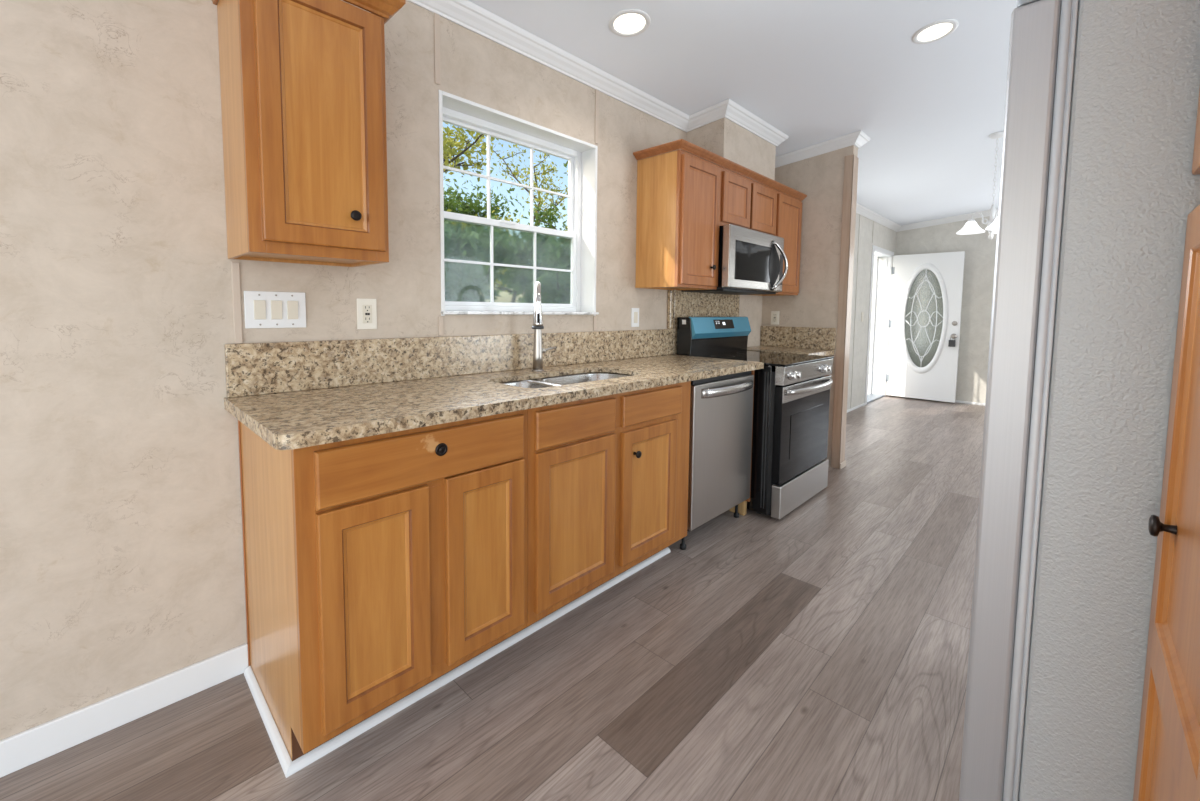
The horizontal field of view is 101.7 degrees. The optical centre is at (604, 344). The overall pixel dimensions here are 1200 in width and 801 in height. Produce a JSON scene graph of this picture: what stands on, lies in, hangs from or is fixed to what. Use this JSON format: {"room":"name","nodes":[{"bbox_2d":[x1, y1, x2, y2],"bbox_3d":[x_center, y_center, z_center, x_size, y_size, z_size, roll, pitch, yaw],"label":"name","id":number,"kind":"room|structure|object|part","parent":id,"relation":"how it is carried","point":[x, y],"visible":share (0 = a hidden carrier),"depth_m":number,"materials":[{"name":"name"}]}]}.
{"room":"kitchen","nodes":[
{"label":"kitchen","id":0,"kind":"room"},
{"bbox_2d":[0,0,896,739],"bbox_3d":[0.418,-0.259,3.303,0.165,2.458,10.950,4,6,44],"label":"wall","id":1,"kind":"structure","parent":0,"point":[122,561],"depth_m":1.40,"materials":[{"name":"paint"}]},
{"bbox_2d":[0,643,248,777],"bbox_3d":[-2.211,1.093,0.529,0.013,0.093,2.996,4,6,44],"label":"baseboard","id":2,"kind":"structure","parent":1,"relation":"attached to","point":[23,749],"depth_m":1.38,"materials":[{"name":"white paint"}]},
{"bbox_2d":[231,262,242,343],"bbox_3d":[-1.157,-0.130,1.537,0.007,0.255,0.021,4,6,44],"label":"trim","id":3,"kind":"structure","parent":1,"relation":"attached to","point":[235,266],"depth_m":1.53,"materials":[{"name":"beige paint"}]},
{"bbox_2d":[244,291,305,328],"bbox_3d":[-1.083,-0.114,1.612,0.012,0.120,0.172,4,6,44],"label":"light switch","id":4,"kind":"object","parent":1,"relation":"attached to","point":[262,309],"visible":1,"depth_m":1.61,"materials":[{"name":"white paint"}]},
{"bbox_2d":[212,0,405,266],"bbox_3d":[-0.911,-0.668,1.499,0.351,0.810,0.464,4,6,44],"label":"upper cabinet","id":5,"kind":"object","parent":1,"relation":"attached to","point":[303,87],"depth_m":1.40,"materials":[{"name":"brown wood"}]},
{"bbox_3d":[-1.058,-0.632,1.395,0.285,0.751,0.013,4,6,44],"label":"panel","id":6,"kind":"part","parent":5,"relation":"part of","materials":[{"name":"brown wood"}]},
{"bbox_3d":[-0.752,-0.387,1.471,0.028,0.031,0.031,4,6,44],"label":"knob","id":7,"kind":"part","parent":5,"relation":"part of","materials":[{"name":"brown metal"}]},
{"bbox_2d":[357,298,376,328],"bbox_3d":[-0.886,-0.114,1.821,0.010,0.114,0.070,4,6,44],"label":"outlet","id":8,"kind":"object","parent":1,"relation":"attached to","point":[366,308],"visible":1,"depth_m":1.82,"materials":[{"name":"beige plastic"}]},
{"bbox_2d":[362,305,371,322],"bbox_3d":[-0.884,-0.114,1.819,0.003,0.068,0.034,4,6,44],"label":"receptacle","id":9,"kind":"object","parent":8,"relation":"attached to","point":[366,309],"depth_m":1.82,"materials":[{"name":"beige plastic"}]},
{"bbox_2d":[434,13,439,84],"bbox_3d":[-0.672,-1.185,1.959,0.007,0.270,0.023,4,6,44],"label":"trim","id":10,"kind":"structure","parent":1,"relation":"attached to","point":[436,16],"depth_m":1.96,"materials":[{"name":"beige paint"}]},
{"bbox_2d":[438,316,443,335],"bbox_3d":[-0.684,-0.078,2.038,0.007,0.080,0.021,4,6,44],"label":"trim","id":11,"kind":"structure","parent":1,"relation":"attached to","point":[440,318],"depth_m":2.03,"materials":[{"name":"beige paint"}]},
{"bbox_2d":[224,329,673,397],"bbox_3d":[-0.367,0.032,2.367,0.021,0.168,2.348,4,6,44],"label":"backsplash","id":12,"kind":"structure","parent":1,"relation":"attached to","point":[251,369],"depth_m":1.92,"materials":[{"name":"stone"}]},
{"bbox_2d":[244,547,669,777],"bbox_3d":[-0.425,1.045,2.012,0.507,0.020,1.647,4,6,44],"label":"trim","id":13,"kind":"structure","parent":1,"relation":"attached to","point":[289,767],"depth_m":1.50,"materials":[{"name":"white paint"}]},
{"bbox_2d":[438,90,598,315],"bbox_3d":[-0.412,-0.599,2.387,0.185,0.913,0.922,4,6,44],"label":"window","id":14,"kind":"structure","parent":1,"relation":"in","point":[489,266],"depth_m":2.42,"materials":[{"name":"white paint"}]},
{"bbox_2d":[443,135,569,225],"bbox_3d":[-0.465,-0.801,2.423,0.014,0.396,0.774,4,6,44],"label":"grille","id":15,"kind":"object","parent":14,"relation":"attached to","point":[507,138],"depth_m":2.47,"materials":[{"name":"white plastic"}]},
{"bbox_3d":[-0.453,-0.391,2.436,0.004,0.370,0.784,4,6,44],"label":"pane","id":16,"kind":"part","parent":14,"relation":"part of","materials":[{"name":"clear glass"}]},
{"bbox_2d":[444,225,571,302],"bbox_3d":[-0.453,-0.391,2.436,0.014,0.364,0.778,4,6,44],"label":"grille","id":17,"kind":"object","parent":14,"relation":"attached to","point":[483,263],"depth_m":2.40,"materials":[{"name":"white plastic"}]},
{"bbox_3d":[-0.465,-0.794,2.423,0.022,0.442,0.826,4,6,44],"label":"sash","id":18,"kind":"part","parent":14,"relation":"part of","materials":[{"name":"white plastic"}]},
{"bbox_3d":[-0.453,-0.397,2.435,0.023,0.412,0.826,4,6,44],"label":"sash","id":19,"kind":"part","parent":14,"relation":"part of","materials":[{"name":"white plastic"}]},
{"bbox_3d":[-0.417,-0.156,2.418,0.185,0.014,0.922,4,6,44],"label":"sill","id":20,"kind":"part","parent":14,"relation":"part of","materials":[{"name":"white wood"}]},
{"bbox_2d":[593,316,596,330],"bbox_3d":[-0.055,-0.117,2.694,0.007,0.080,0.021,4,6,44],"label":"trim","id":21,"kind":"structure","parent":1,"relation":"attached to","point":[594,317],"depth_m":2.69,"materials":[{"name":"beige paint"}]},
{"bbox_2d":[595,89,598,143],"bbox_3d":[-0.043,-1.219,2.615,0.007,0.280,0.023,4,6,44],"label":"trim","id":22,"kind":"structure","parent":1,"relation":"attached to","point":[596,90],"depth_m":2.61,"materials":[{"name":"beige paint"}]},
{"bbox_2d":[631,308,638,326],"bbox_3d":[0.184,-0.163,2.938,0.009,0.114,0.070,4,6,44],"label":"light switch","id":23,"kind":"object","parent":1,"relation":"attached to","point":[634,311],"visible":1,"depth_m":2.93,"materials":[{"name":"white paint"}]},
{"bbox_2d":[667,290,673,328],"bbox_3d":[0.426,-0.226,3.173,0.027,0.250,0.034,4,6,44],"label":"strip","id":24,"kind":"object","parent":1,"relation":"attached to","point":[670,292],"visible":1,"depth_m":3.16,"materials":[{"name":"stone"}]},
{"bbox_2d":[635,149,720,289],"bbox_3d":[0.454,-0.710,2.934,0.340,0.745,0.418,4,6,44],"label":"upper cabinet","id":25,"kind":"object","parent":1,"relation":"attached to","point":[678,214],"visible":1,"depth_m":2.80,"materials":[{"name":"brown wood"}]},
{"bbox_3d":[0.294,-0.703,2.807,0.285,0.745,0.013,4,6,44],"label":"panel","id":26,"kind":"part","parent":25,"relation":"part of","materials":[{"name":"brown wood"}]},
{"bbox_3d":[0.544,-0.703,2.848,0.019,0.745,0.418,4,6,44],"label":"frame","id":27,"kind":"part","parent":25,"relation":"part of","materials":[{"name":"brown wood"}]},
{"bbox_3d":[0.558,-0.699,2.836,0.019,0.705,0.384,4,6,44],"label":"door","id":28,"kind":"part","parent":25,"relation":"part of","materials":[{"name":"brown wood"}]},
{"bbox_2d":[633,139,806,199],"bbox_3d":[0.875,-1.126,3.336,0.343,0.036,1.696,4,6,44],"label":"crown molding","id":29,"kind":"structure","parent":25,"relation":"attached to","point":[682,144],"depth_m":2.88,"materials":[{"name":"brown wood"}]},
{"bbox_2d":[407,0,997,231],"bbox_3d":[2.010,-1.497,1.702,4.200,0.451,10.750,4,6,44],"label":"trim","id":30,"kind":"structure","parent":1,"relation":"attached to","point":[466,14],"depth_m":2.73,"materials":[{"name":"white paint"}]},
{"bbox_2d":[673,290,739,353],"bbox_3d":[0.744,-0.165,3.515,0.021,0.424,0.862,4,6,44],"label":"backsplash","id":31,"kind":"structure","parent":1,"relation":"attached to","point":[685,304],"depth_m":3.42,"materials":[{"name":"stone"}]},
{"bbox_2d":[720,166,776,235],"bbox_3d":[0.864,-0.931,3.358,0.323,0.354,0.776,4,6,44],"label":"upper cabinet","id":32,"kind":"object","parent":1,"relation":"attached to","point":[745,202],"visible":0.41,"depth_m":3.20,"materials":[{"name":"brown wood"}]},
{"bbox_2d":[682,224,787,294],"bbox_3d":[0.907,-0.549,3.318,0.438,0.394,0.804,4,6,44],"label":"microwave","id":33,"kind":"object","parent":32,"relation":"attached to","point":[750,261],"visible":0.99,"depth_m":3.11,"materials":[{"name":"silver metal"}]},
{"bbox_3d":[0.987,-0.549,3.205,0.053,0.378,0.751,4,6,44],"label":"door","id":34,"kind":"part","parent":33,"relation":"part of","materials":[{"name":"metal"}]},
{"bbox_3d":[1.205,-0.538,3.354,0.152,0.341,0.031,-1,5,-28],"label":"handle","id":35,"kind":"part","parent":33,"relation":"part of","materials":[{"name":"silver metal"}]},
{"bbox_3d":[0.840,-0.916,3.113,0.019,0.299,0.343,4,6,44],"label":"door","id":36,"kind":"part","parent":32,"relation":"part of","materials":[{"name":"brown wood"}]},
{"bbox_3d":[1.103,-0.932,3.388,0.019,0.299,0.358,4,6,44],"label":"door","id":37,"kind":"part","parent":32,"relation":"part of","materials":[{"name":"brown wood"}]},
{"bbox_2d":[757,190,801,295],"bbox_3d":[1.296,-0.763,3.811,0.340,0.745,0.456,4,6,44],"label":"upper cabinet","id":38,"kind":"object","parent":1,"relation":"attached to","point":[789,208],"visible":0.44,"depth_m":3.74,"materials":[{"name":"brown wood"}]},
{"bbox_3d":[1.386,-0.756,3.725,0.019,0.745,0.456,4,6,44],"label":"frame","id":39,"kind":"part","parent":38,"relation":"part of","materials":[{"name":"brown wood"}]},
{"bbox_3d":[1.397,-0.751,3.710,0.019,0.705,0.412,4,6,44],"label":"door","id":40,"kind":"part","parent":38,"relation":"part of","materials":[{"name":"brown wood"}]},
{"bbox_2d":[850,215,859,407],"bbox_3d":[3.028,-0.384,5.902,0.007,2.340,0.018,4,6,44],"label":"trim","id":41,"kind":"structure","parent":1,"relation":"attached to","point":[859,215],"depth_m":5.89,"materials":[{"name":"wood"}]},
{"bbox_2d":[847,403,864,412],"bbox_3d":[2.391,0.838,5.332,0.012,0.028,2.890,4,6,44],"label":"baseboard","id":42,"kind":"structure","parent":1,"relation":"attached to","point":[863,404],"depth_m":6.10,"materials":[{"name":"white paint"}]},
{"bbox_2d":[864,245,964,404],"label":"door","id":43,"kind":"structure","parent":1,"relation":"in","point":[890,367],"depth_m":6.79,"materials":[{"name":"white paint"}]},
{"bbox_3d":[3.757,-0.263,6.671,0.014,2.066,1.011,4,6,44],"label":"casing","id":44,"kind":"part","parent":43,"relation":"part of","materials":[{"name":"white paint"}]},
{"bbox_3d":[4.361,-0.352,6.685,0.560,1.516,0.024,4,6,44],"label":"oval frame","id":45,"kind":"part","parent":43,"relation":"part of","materials":[{"name":"white paint"}]},
{"bbox_2d":[948,337,955,346],"bbox_3d":[4.588,-0.050,6.452,0.072,0.161,0.040,4,6,44],"label":"lockbox","id":46,"kind":"object","parent":43,"relation":"hanging from","point":[951,343],"visible":1,"depth_m":6.44,"materials":[{"name":"silver metal"}]},
{"bbox_2d":[0,395,984,800],"bbox_3d":[1.957,1.119,1.909,4.465,0.060,10.950,4,6,44],"label":"floor","id":47,"kind":"structure","parent":0,"point":[819,651],"depth_m":1.54,"materials":[{"name":"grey wood"}]},
{"bbox_2d":[238,409,526,760],"bbox_3d":[-0.709,0.640,1.610,0.639,0.875,0.680,4,6,44],"label":"base cabinet","id":48,"kind":"object","parent":47,"relation":"on","point":[376,567],"visible":0.8,"depth_m":1.33,"materials":[{"name":"brown wood"}]},
{"bbox_3d":[-0.952,0.653,1.389,0.594,0.875,0.016,4,6,44],"label":"panel","id":49,"kind":"part","parent":48,"relation":"part of","materials":[{"name":"brown wood"}]},
{"bbox_3d":[-0.597,0.680,1.290,0.019,0.560,0.280,4,6,44],"label":"door","id":50,"kind":"part","parent":48,"relation":"part of","materials":[{"name":"brown wood"}]},
{"bbox_3d":[-0.479,0.313,1.384,0.019,0.143,0.610,4,6,44],"label":"drawer","id":51,"kind":"part","parent":48,"relation":"part of","materials":[{"name":"brown wood"}]},
{"bbox_3d":[-0.368,0.663,1.529,0.019,0.565,0.277,4,6,44],"label":"door","id":52,"kind":"part","parent":48,"relation":"part of","materials":[{"name":"brown wood"}]},
{"bbox_2d":[510,381,690,636],"bbox_3d":[-0.137,0.605,2.198,0.648,0.875,0.960,4,6,44],"label":"base cabinet","id":53,"kind":"object","parent":47,"relation":"on","point":[607,476],"visible":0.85,"depth_m":1.89,"materials":[{"name":"brown wood"}]},
{"bbox_2d":[224,354,763,449],"bbox_3d":[-0.143,0.151,2.154,0.650,0.035,2.355,4,6,44],"label":"countertop","id":54,"kind":"structure","parent":53,"relation":"on","point":[306,418],"depth_m":1.56,"materials":[{"name":"stone"}]},
{"bbox_2d":[532,282,555,371],"bbox_3d":[-0.300,-0.079,2.227,0.098,0.411,0.198,2,4,13],"label":"faucet","id":55,"kind":"object","parent":54,"relation":"on","point":[537,325],"visible":1,"depth_m":2.25,"materials":[{"name":"silver metal"}]},
{"bbox_3d":[-0.301,-0.245,2.198,0.023,0.076,0.139,0,4,-8],"label":"spout","id":56,"kind":"part","parent":55,"relation":"part of","materials":[{"name":"silver metal"}]},
{"bbox_3d":[-0.268,0.025,2.299,0.077,0.032,0.024,-2,5,-29],"label":"lever handle","id":57,"kind":"part","parent":55,"relation":"part of","materials":[{"name":"silver metal"}]},
{"bbox_2d":[502,372,632,387],"bbox_3d":[-0.141,0.258,2.116,0.364,0.201,0.728,4,6,44],"label":"sink","id":58,"kind":"object","parent":54,"relation":"in","point":[545,382],"visible":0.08,"depth_m":2.31,"materials":[{"name":"metal"}]},
{"bbox_3d":[-0.304,0.253,1.944,0.362,0.170,0.254,4,6,44],"label":"bowl","id":59,"kind":"part","parent":58,"relation":"part of","materials":[{"name":"metal"}]},
{"bbox_3d":[-0.052,0.252,2.210,0.364,0.200,0.468,4,6,44],"label":"bowl","id":60,"kind":"part","parent":58,"relation":"part of","materials":[{"name":"metal"}]},
{"bbox_3d":[-0.096,0.283,1.782,0.019,0.131,0.390,4,6,44],"label":"false drawer","id":61,"kind":"part","parent":53,"relation":"part of","materials":[{"name":"brown wood"}]},
{"bbox_3d":[-0.099,0.640,1.808,0.019,0.563,0.393,4,6,44],"label":"door","id":62,"kind":"part","parent":53,"relation":"part of","materials":[{"name":"brown wood"}]},
{"bbox_3d":[0.134,0.453,2.020,0.028,0.031,0.031,4,6,44],"label":"knob","id":63,"kind":"part","parent":53,"relation":"part of","materials":[{"name":"brown metal"}]},
{"bbox_3d":[0.195,0.625,2.116,0.019,0.556,0.367,4,6,44],"label":"door","id":64,"kind":"part","parent":53,"relation":"part of","materials":[{"name":"brown wood"}]},
{"bbox_3d":[0.211,0.262,2.102,0.019,0.126,0.400,4,6,44],"label":"false drawer","id":65,"kind":"part","parent":53,"relation":"part of","materials":[{"name":"brown wood"}]},
{"bbox_2d":[680,371,753,549],"bbox_3d":[0.443,0.576,2.766,0.644,0.866,0.602,4,6,44],"label":"dishwasher","id":66,"kind":"object","parent":47,"relation":"on","point":[721,407],"visible":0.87,"depth_m":2.53,"materials":[{"name":"silver metal"}]},
{"bbox_3d":[0.661,0.230,2.545,0.063,0.048,0.516,4,6,44],"label":"handle","id":67,"kind":"part","parent":66,"relation":"part of","materials":[{"name":"metal"}]},
{"bbox_2d":[730,370,753,515],"bbox_3d":[0.636,0.555,3.041,0.597,0.875,0.033,4,6,44],"label":"end panel","id":68,"kind":"object","parent":47,"relation":"on","point":[742,507],"visible":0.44,"depth_m":2.87,"materials":[{"name":"brown wood"}]},
{"bbox_3d":[0.636,0.510,3.037,0.597,0.786,0.016,4,6,44],"label":"panel","id":69,"kind":"part","parent":68,"relation":"part of","materials":[{"name":"brown wood"}]},
{"bbox_2d":[677,316,833,518],"bbox_3d":[1.015,0.401,3.239,0.790,1.161,0.766,4,6,44],"label":"stove","id":70,"kind":"object","parent":47,"relation":"on","point":[789,463],"visible":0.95,"depth_m":2.94,"materials":[{"name":"black metal"}]},
{"bbox_3d":[0.817,-0.122,3.397,0.056,0.143,0.750,4,6,44],"label":"panel","id":71,"kind":"part","parent":70,"relation":"part of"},
{"bbox_2d":[697,350,833,366],"bbox_3d":[1.022,0.084,3.213,0.670,0.014,0.766,4,6,44],"label":"cooktop","id":72,"kind":"object","parent":70,"relation":"in","point":[770,359],"depth_m":3.15,"materials":[{"name":"black glass"}]},
{"bbox_3d":[0.951,0.569,2.792,0.022,0.830,0.013,4,6,44],"label":"rail","id":73,"kind":"part","parent":70,"relation":"part of","materials":[{"name":"black plastic"}]},
{"bbox_3d":[1.066,0.178,2.763,0.038,0.048,0.048,4,6,44],"label":"control knob","id":74,"kind":"part","parent":70,"relation":"part of","materials":[{"name":"silver metal"}]},
{"bbox_3d":[1.115,0.175,2.814,0.038,0.048,0.048,4,6,44],"label":"control knob","id":75,"kind":"part","parent":70,"relation":"part of","materials":[{"name":"silver metal"}]},
{"bbox_3d":[1.234,0.885,3.058,0.056,0.188,0.752,4,6,44],"label":"storage drawer","id":76,"kind":"part","parent":70,"relation":"part of","materials":[{"name":"metal"}]},
{"bbox_3d":[1.234,0.503,3.035,0.044,0.564,0.752,4,6,44],"label":"oven door","id":77,"kind":"part","parent":70,"relation":"part of","materials":[{"name":"black glass"}]},
{"bbox_3d":[1.242,0.161,3.007,0.056,0.105,0.758,4,6,44],"label":"control panel","id":78,"kind":"part","parent":70,"relation":"part of","materials":[{"name":"metal"}]},
{"bbox_3d":[1.277,0.259,2.979,0.072,0.032,0.698,4,6,44],"label":"oven handle","id":79,"kind":"part","parent":70,"relation":"part of","materials":[{"name":"metal"}]},
{"bbox_3d":[1.401,0.157,3.113,0.038,0.048,0.048,4,6,44],"label":"control knob","id":80,"kind":"part","parent":70,"relation":"part of","materials":[{"name":"silver metal"}]},
{"bbox_2d":[959,0,1199,800],"bbox_3d":[1.347,0.254,0.949,0.920,1.784,0.915,4,6,44],"label":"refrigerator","id":81,"kind":"object","parent":47,"relation":"on","point":[1099,189],"visible":1,"depth_m":0.83,"materials":[{"name":"grey metal"}]},
{"bbox_3d":[0.880,0.226,1.053,0.066,1.667,0.417,4,6,44],"label":"door","id":82,"kind":"part","parent":81,"relation":"part of","materials":[{"name":"metal"}]},
{"bbox_2d":[1133,88,1199,800],"bbox_3d":[0.946,0.074,0.350,0.696,2.218,0.483,4,6,44],"label":"pantry cabinet","id":83,"kind":"object","parent":47,"relation":"on","point":[1168,753],"visible":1,"depth_m":0.68,"materials":[{"name":"brown wood"}]},
{"bbox_3d":[0.810,0.265,0.708,0.028,0.031,0.031,4,6,44],"label":"knob","id":84,"kind":"part","parent":83,"relation":"part of","materials":[{"name":"brown metal"}]},
{"bbox_3d":[0.724,-0.636,0.526,0.019,0.792,0.460,4,6,44],"label":"door","id":85,"kind":"part","parent":83,"relation":"part of","materials":[{"name":"brown wood"}]},
{"bbox_3d":[1.366,0.509,3.805,0.594,0.875,0.489,4,6,44],"label":"base cabinet","id":86,"kind":"object","parent":47,"relation":"on","visible":0},
{"bbox_2d":[747,346,833,355],"bbox_3d":[1.370,0.054,3.769,0.598,0.035,0.504,4,6,44],"label":"countertop","id":87,"kind":"structure","parent":86,"relation":"on","point":[821,352],"depth_m":3.67,"materials":[{"name":"stone"}]},
{"bbox_2d":[686,117,775,187],"bbox_3d":[0.886,-1.318,3.382,0.281,0.430,0.721,4,6,44],"label":"wall","id":88,"kind":"structure","parent":0,"point":[722,137],"depth_m":3.17,"materials":[{"name":"paint"}]},
{"bbox_2d":[468,0,1017,225],"bbox_3d":[1.987,-1.569,1.720,4.465,0.482,10.950,4,6,44],"label":"ceiling","id":89,"kind":"structure","parent":0,"point":[815,71],"depth_m":2.65,"materials":[{"name":"white paint"}]},
{"bbox_2d":[609,9,650,36],"bbox_3d":[0.110,-1.438,2.176,0.188,0.039,0.188,4,6,44],"label":"recessed light","id":90,"kind":"object","parent":89,"relation":"in","point":[628,22],"visible":0.99,"depth_m":2.17,"materials":[{"name":"white paint"}]},
{"bbox_2d":[912,19,958,43],"bbox_3d":[1.596,-1.520,2.362,0.188,0.039,0.188,4,6,44],"label":"recessed light","id":91,"kind":"object","parent":89,"relation":"in","point":[935,31],"visible":0.98,"depth_m":2.36,"materials":[{"name":"white paint"}]},
{"bbox_2d":[956,131,1003,239],"bbox_3d":[2.957,-1.204,3.759,0.379,0.795,0.409,4,6,44],"label":"chandelier","id":92,"kind":"object","parent":89,"relation":"hanging from","point":[971,227],"visible":0.75,"depth_m":3.75,"materials":[{"name":"white paint"}]},
{"bbox_3d":[2.883,-0.924,3.846,0.184,0.088,0.184,4,6,44],"label":"lamp shade","id":93,"kind":"part","parent":92,"relation":"part of","materials":[{"name":"white glass"}]},
{"bbox_3d":[2.925,-0.984,3.803,0.125,0.111,0.010,4,6,44],"label":"arm","id":94,"kind":"part","parent":92,"relation":"part of","materials":[{"name":"white paint"}]},
{"bbox_3d":[2.946,-0.908,3.631,0.184,0.088,0.184,4,6,44],"label":"lamp shade","id":95,"kind":"part","parent":92,"relation":"part of","materials":[{"name":"white glass"}]},
{"bbox_3d":[2.982,-1.330,3.728,0.013,0.525,0.013,1,4,-1],"label":"chain","id":96,"kind":"part","parent":92,"relation":"part of","materials":[{"name":"white paint"}]},
{"bbox_2d":[762,145,857,466],"bbox_3d":[1.609,-0.316,3.940,0.670,2.508,0.100,4,6,44],"label":"wall partition","id":97,"kind":"structure","parent":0,"point":[820,177],"depth_m":3.80,"materials":[{"name":"paint"}]},
{"bbox_2d":[771,311,778,324],"bbox_3d":[1.413,-0.222,4.057,0.070,0.112,0.010,4,6,44],"label":"outlet","id":98,"kind":"object","parent":97,"relation":"attached to","point":[774,314],"visible":1,"depth_m":4.05,"materials":[{"name":"beige plastic"}]},
{"bbox_2d":[773,314,776,321],"bbox_3d":[1.411,-0.222,4.055,0.034,0.068,0.003,4,6,44],"label":"receptacle","id":99,"kind":"object","parent":98,"relation":"attached to","point":[774,315],"depth_m":4.05,"materials":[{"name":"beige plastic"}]},
{"bbox_2d":[760,326,835,349],"bbox_3d":[1.541,-0.058,3.934,0.603,0.168,0.020,4,6,44],"label":"backsplash","id":100,"kind":"structure","parent":97,"relation":"attached to","point":[777,336],"depth_m":3.91,"materials":[{"name":"stone"}]},
{"bbox_2d":[839,460,845,468],"bbox_3d":[1.845,0.932,3.787,0.012,0.045,0.126,4,6,44],"label":"trim","id":101,"kind":"structure","parent":97,"relation":"attached to","point":[842,464],"depth_m":3.77,"materials":[{"name":"beige paint"}]},
{"bbox_2d":[831,154,858,468],"bbox_3d":[1.831,-0.224,3.732,0.064,2.360,0.112,4,6,44],"label":"trim","id":102,"kind":"structure","parent":97,"relation":"attached to","point":[851,161],"depth_m":3.69,"materials":[{"name":"beige paint"}]},
{"bbox_2d":[895,216,996,402],"bbox_3d":[5.748,-0.558,5.697,4.200,2.836,0.100,4,6,44],"label":"wall","id":103,"kind":"structure","parent":0,"point":[979,260],"depth_m":6.55,"materials":[{"name":"paint"}]},
{"bbox_2d":[956,400,984,405],"bbox_3d":[5.695,0.844,5.755,4.198,0.030,0.012,4,6,44],"label":"baseboard","id":104,"kind":"structure","parent":103,"relation":"attached to","point":[957,401],"depth_m":6.52,"materials":[{"name":"white paint"}]},
{"label":"outside","id":105,"kind":"structure","parent":0,"visible":0},
{"bbox_3d":[-33.815,-0.712,32.813,89.650,0.250,120.000,4,6,44],"label":"lawn","id":106,"kind":"structure","parent":105,"visible":0},
{"bbox_2d":[443,123,502,215],"bbox_3d":[-4.045,-3.055,10.916,4.928,8.185,4.976,4,6,44],"label":"tree","id":107,"kind":"object","parent":106,"relation":"on","point":[449,150],"visible":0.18,"depth_m":11.03,"materials":[{"name":"green plant"}]},
{"bbox_2d":[444,169,521,220],"bbox_3d":[-6.653,-4.094,23.978,7.016,8.370,6.674,0,4,-6],"label":"tree","id":108,"kind":"object","parent":106,"relation":"on","point":[466,208],"visible":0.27,"depth_m":22.44,"materials":[{"name":"green plant"}]},
{"bbox_2d":[479,138,567,230],"bbox_3d":[-3.718,-3.886,19.414,5.888,8.672,4.938,4,6,44],"label":"tree","id":109,"kind":"object","parent":106,"relation":"on","point":[539,199],"visible":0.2,"depth_m":18.40,"materials":[{"name":"green plant"}]},
{"bbox_2d":[514,161,567,230],"bbox_3d":[-0.399,-3.128,13.942,4.529,7.971,5.508,3,5,34],"label":"tree","id":110,"kind":"object","parent":106,"relation":"on","point":[538,217],"visible":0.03,"depth_m":14.21,"materials":[{"name":"green plant"}]}
]}

